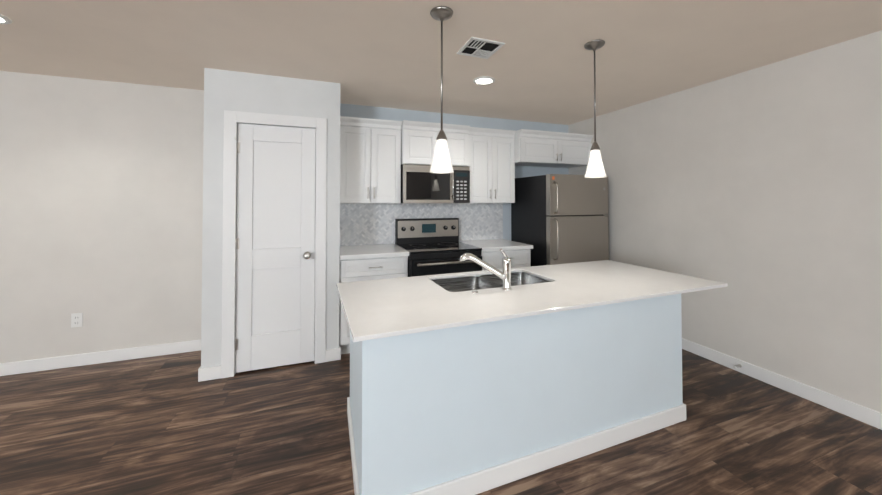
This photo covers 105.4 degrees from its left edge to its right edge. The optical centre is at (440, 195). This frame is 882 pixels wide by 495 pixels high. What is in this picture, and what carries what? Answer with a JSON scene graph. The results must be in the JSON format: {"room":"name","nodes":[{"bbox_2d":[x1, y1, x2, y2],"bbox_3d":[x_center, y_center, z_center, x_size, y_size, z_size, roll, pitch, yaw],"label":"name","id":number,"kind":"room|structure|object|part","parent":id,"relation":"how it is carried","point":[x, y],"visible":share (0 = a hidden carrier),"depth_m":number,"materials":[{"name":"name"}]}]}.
{"room":"kitchen","nodes":[
{"label":"kitchen","id":0,"kind":"room"},
{"bbox_2d":[201,68,339,367],"bbox_3d":[-1.492,0.225,3.107,1.030,2.448,0.640,0,-1,-20],"label":"wall","id":1,"kind":"structure","parent":0,"point":[244,92],"depth_m":2.74,"materials":[{"name":"grey paint"}]},
{"bbox_2d":[198,366,211,381],"bbox_3d":[-1.976,1.395,2.892,0.019,0.100,0.635,0,-1,-20],"label":"baseboard","id":2,"kind":"structure","parent":1,"relation":"attached to","point":[203,373],"depth_m":2.61,"materials":[{"name":"white"}]},
{"bbox_2d":[221,110,326,377],"bbox_3d":[-1.385,0.384,2.847,0.777,2.121,0.116,0,-1,-20],"label":"door frame","id":3,"kind":"structure","parent":1,"relation":"attached to","point":[232,119],"depth_m":2.72,"materials":[{"name":"white paint"}]},
{"bbox_2d":[234,123,315,372],"bbox_3d":[-1.379,0.423,2.808,0.609,2.018,0.095,0,-1,-20],"label":"pantry door","id":4,"kind":"structure","parent":1,"relation":"in","point":[275,298],"depth_m":2.82,"materials":[{"name":"white paint"}]},
{"bbox_3d":[-1.643,0.390,2.695,0.034,1.715,0.062,0,-1,-20],"label":"pantry door hinges","id":5,"kind":"part","parent":4,"relation":"part of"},
{"bbox_2d":[303,251,310,258],"bbox_3d":[-1.143,0.515,2.869,0.062,0.062,0.070,0,-1,-20],"label":"door knob","id":6,"kind":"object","parent":4,"relation":"attached to","point":[307,255],"depth_m":2.84,"materials":[{"name":"grey metal"}]},
{"bbox_2d":[0,71,568,362],"bbox_3d":[-1.722,0.230,3.428,7.620,2.448,0.120,0,-1,-20],"label":"wall","id":7,"kind":"structure","parent":0,"point":[101,204],"depth_m":2.92,"materials":[{"name":"beige paint"}]},
{"bbox_2d":[71,313,82,327],"bbox_3d":[-3.086,1.057,2.847,0.072,0.115,0.008,0,-1,-20],"label":"outlet","id":8,"kind":"object","parent":7,"relation":"attached to","point":[76,319],"visible":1,"depth_m":2.85,"materials":[{"name":"white plastic"}]},
{"bbox_2d":[0,339,200,375],"bbox_3d":[-3.609,1.391,2.645,3.250,0.100,0.019,0,-1,-20],"label":"baseboard","id":9,"kind":"structure","parent":7,"relation":"attached to","point":[26,366],"depth_m":2.88,"materials":[{"name":"white"}]},
{"bbox_2d":[340,116,401,203],"bbox_3d":[-0.758,-0.343,3.530,0.628,0.853,0.348,0,-1,-20],"label":"upper cabinet","id":10,"kind":"object","parent":7,"relation":"attached to","point":[370,160],"visible":0.92,"depth_m":3.40,"materials":[{"name":"white paint"}]},
{"bbox_2d":[340,203,502,245],"bbox_3d":[-0.166,0.319,3.927,2.024,0.457,0.007,0,-1,-20],"label":"backsplash","id":11,"kind":"structure","parent":7,"relation":"attached to","point":[367,223],"depth_m":3.83,"materials":[{"name":"tile"}]},
{"bbox_2d":[401,120,469,165],"bbox_3d":[-0.098,-0.544,3.748,0.752,0.443,0.398,0,-1,-20],"label":"upper cabinet","id":12,"kind":"object","parent":7,"relation":"attached to","point":[418,141],"visible":0.6,"depth_m":3.56,"materials":[{"name":"white paint"}]},
{"bbox_2d":[401,164,469,202],"bbox_3d":[-0.091,-0.117,3.724,0.748,0.404,0.434,0,-1,-20],"label":"microwave","id":13,"kind":"object","parent":12,"relation":"attached to","point":[420,183],"visible":1,"depth_m":3.55,"materials":[{"name":"silver metal"}]},
{"bbox_3d":[0.122,-0.094,3.596,0.018,0.274,0.049,0,-1,-20],"label":"microwave handle","id":14,"kind":"part","parent":13,"relation":"part of","materials":[{"name":"silver metal"}]},
{"bbox_2d":[468,127,515,202],"bbox_3d":[0.540,-0.335,4.004,0.616,0.853,0.348,0,-1,-20],"label":"upper cabinet","id":15,"kind":"object","parent":7,"relation":"attached to","point":[492,163],"visible":0.88,"depth_m":3.87,"materials":[{"name":"white paint"}]},
{"bbox_2d":[514,129,593,167],"bbox_3d":[1.347,-0.570,4.247,1.056,0.375,0.453,0,-1,-20],"label":"upper cabinet","id":16,"kind":"object","parent":7,"relation":"attached to","point":[536,148],"visible":0.98,"depth_m":4.05,"materials":[{"name":"white paint"}]},
{"bbox_2d":[0,349,881,494],"bbox_3d":[-0.528,1.431,0.144,7.620,0.060,7.070,0,-1,-20],"label":"floor","id":17,"kind":"structure","parent":0,"point":[169,424],"depth_m":1.96,"materials":[{"name":"wood"}]},
{"bbox_2d":[339,244,408,353],"bbox_3d":[-0.706,0.996,3.366,0.629,0.915,0.650,0,-1,-20],"label":"base cabinet","id":18,"kind":"object","parent":17,"relation":"on","point":[370,262],"visible":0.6,"depth_m":3.09,"materials":[{"name":"white paint"}]},
{"bbox_2d":[340,244,408,259],"bbox_3d":[-0.706,0.557,3.373,0.629,0.038,0.650,0,-1,-20],"label":"countertop","id":19,"kind":"structure","parent":18,"relation":"on","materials":[{"name":"white stone"}]},
{"bbox_2d":[395,218,481,276],"bbox_3d":[-0.037,0.859,3.561,0.752,1.195,0.731,0,-1,-20],"label":"range","id":20,"kind":"object","parent":17,"relation":"on","point":[433,246],"visible":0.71,"depth_m":3.54,"materials":[{"name":"black metal"}]},
{"bbox_3d":[0.079,0.651,3.246,0.648,0.023,0.054,0,-1,-20],"label":"handle","id":21,"kind":"part","parent":20,"relation":"part of","materials":[{"name":"silver metal"}]},
{"bbox_2d":[459,239,532,270],"bbox_3d":[0.597,1.003,3.842,0.629,0.915,0.650,0,-1,-20],"label":"base cabinet","id":22,"kind":"object","parent":17,"relation":"on","point":[518,254],"visible":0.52,"depth_m":3.62,"materials":[{"name":"white paint"}]},
{"bbox_2d":[459,239,532,251],"bbox_3d":[0.597,0.565,3.849,0.629,0.038,0.650,0,-1,-20],"label":"countertop","id":23,"kind":"structure","parent":22,"relation":"on","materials":[{"name":"white stone"}]},
{"bbox_2d":[342,293,685,494],"bbox_3d":[0.454,1.018,2.182,2.050,0.830,0.871,0,-1,-21],"label":"kitchen island","id":24,"kind":"object","parent":17,"relation":"on","point":[490,377],"depth_m":1.69,"materials":[{"name":"blue paint"}]},
{"bbox_3d":[0.454,1.385,2.176,2.050,0.098,0.870,0,-1,-21],"label":"baseboard","id":25,"kind":"part","parent":24,"relation":"part of","materials":[{"name":"white"}]},
{"bbox_2d":[336,261,727,344],"bbox_3d":[0.600,0.592,2.227,2.410,0.020,0.956,0,-1,-21],"label":"island countertop","id":26,"kind":"structure","parent":24,"relation":"on","point":[376,310],"depth_m":1.94,"materials":[{"name":"white stone"}]},
{"bbox_2d":[456,249,515,292],"bbox_3d":[0.277,0.452,2.069,0.302,0.256,0.157,0,-1,-21],"label":"faucet","id":27,"kind":"object","parent":26,"relation":"on","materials":[{"name":"silver metal"}]},
{"bbox_2d":[436,269,547,288],"bbox_3d":[0.349,0.699,2.345,0.792,0.213,0.422,0,-1,-21],"label":"sink","id":28,"kind":"object","parent":26,"relation":"in","point":[451,282],"depth_m":2.50,"materials":[{"name":"silver metal"}]},
{"bbox_2d":[511,174,608,265],"bbox_3d":[1.420,0.615,4.032,0.810,1.697,0.831,0,-1,-20],"label":"fridge","id":29,"kind":"object","parent":17,"relation":"on","point":[559,218],"visible":0.52,"depth_m":3.73,"materials":[{"name":"silver metal"}]},
{"bbox_2d":[0,0,881,124],"bbox_3d":[-0.528,-1.087,0.185,7.620,0.080,7.070,0,-1,-20],"label":"ceiling","id":30,"kind":"structure","parent":0,"point":[538,66],"depth_m":2.24,"materials":[{"name":"paint"}]},
{"bbox_2d":[0,14,11,23],"bbox_3d":[-2.569,-1.013,1.892,0.192,0.012,0.192,0,-1,-20],"label":"recessed light","id":31,"kind":"object","parent":30,"relation":"in","point":[4,19],"visible":1,"depth_m":1.94,"materials":[{"name":"white plastic"}]},
{"bbox_2d":[429,6,453,173],"bbox_3d":[0.004,-0.573,1.865,0.136,0.892,0.136,0,-1,-20],"label":"pendant light","id":32,"kind":"object","parent":30,"relation":"hanging from","point":[441,162],"visible":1,"depth_m":1.83,"materials":[{"name":"white glass"}]},
{"bbox_2d":[457,37,504,58],"bbox_3d":[0.268,-1.008,2.308,0.245,0.008,0.252,0,-1,-20],"label":"ceiling vent","id":33,"kind":"object","parent":30,"relation":"in","point":[479,47],"visible":1,"depth_m":2.29,"materials":[{"name":"white plastic"}]},
{"bbox_2d":[473,76,494,84],"bbox_3d":[0.375,-0.996,2.926,0.192,0.012,0.192,0,-1,-20],"label":"recessed light","id":34,"kind":"object","parent":30,"relation":"in","point":[484,80],"visible":1,"depth_m":2.91,"materials":[{"name":"white plastic"}]},
{"bbox_2d":[584,39,606,177],"bbox_3d":[1.027,-0.567,2.241,0.136,0.892,0.136,0,-1,-20],"label":"pendant light","id":35,"kind":"object","parent":30,"relation":"hanging from","point":[595,168],"visible":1,"depth_m":2.21,"materials":[{"name":"white glass"}]},
{"bbox_2d":[568,30,881,412],"bbox_3d":[3.014,0.197,1.395,0.120,2.448,6.950,0,-1,-20],"label":"wall","id":36,"kind":"structure","parent":0,"point":[758,191],"depth_m":2.56,"materials":[{"name":"beige paint"}]},
{"bbox_2d":[682,338,881,429],"bbox_3d":[3.065,1.365,1.033,0.019,0.100,5.970,0,-1,-20],"label":"baseboard","id":37,"kind":"structure","parent":36,"relation":"attached to","point":[866,415],"depth_m":2.43,"materials":[{"name":"white"}]}
]}

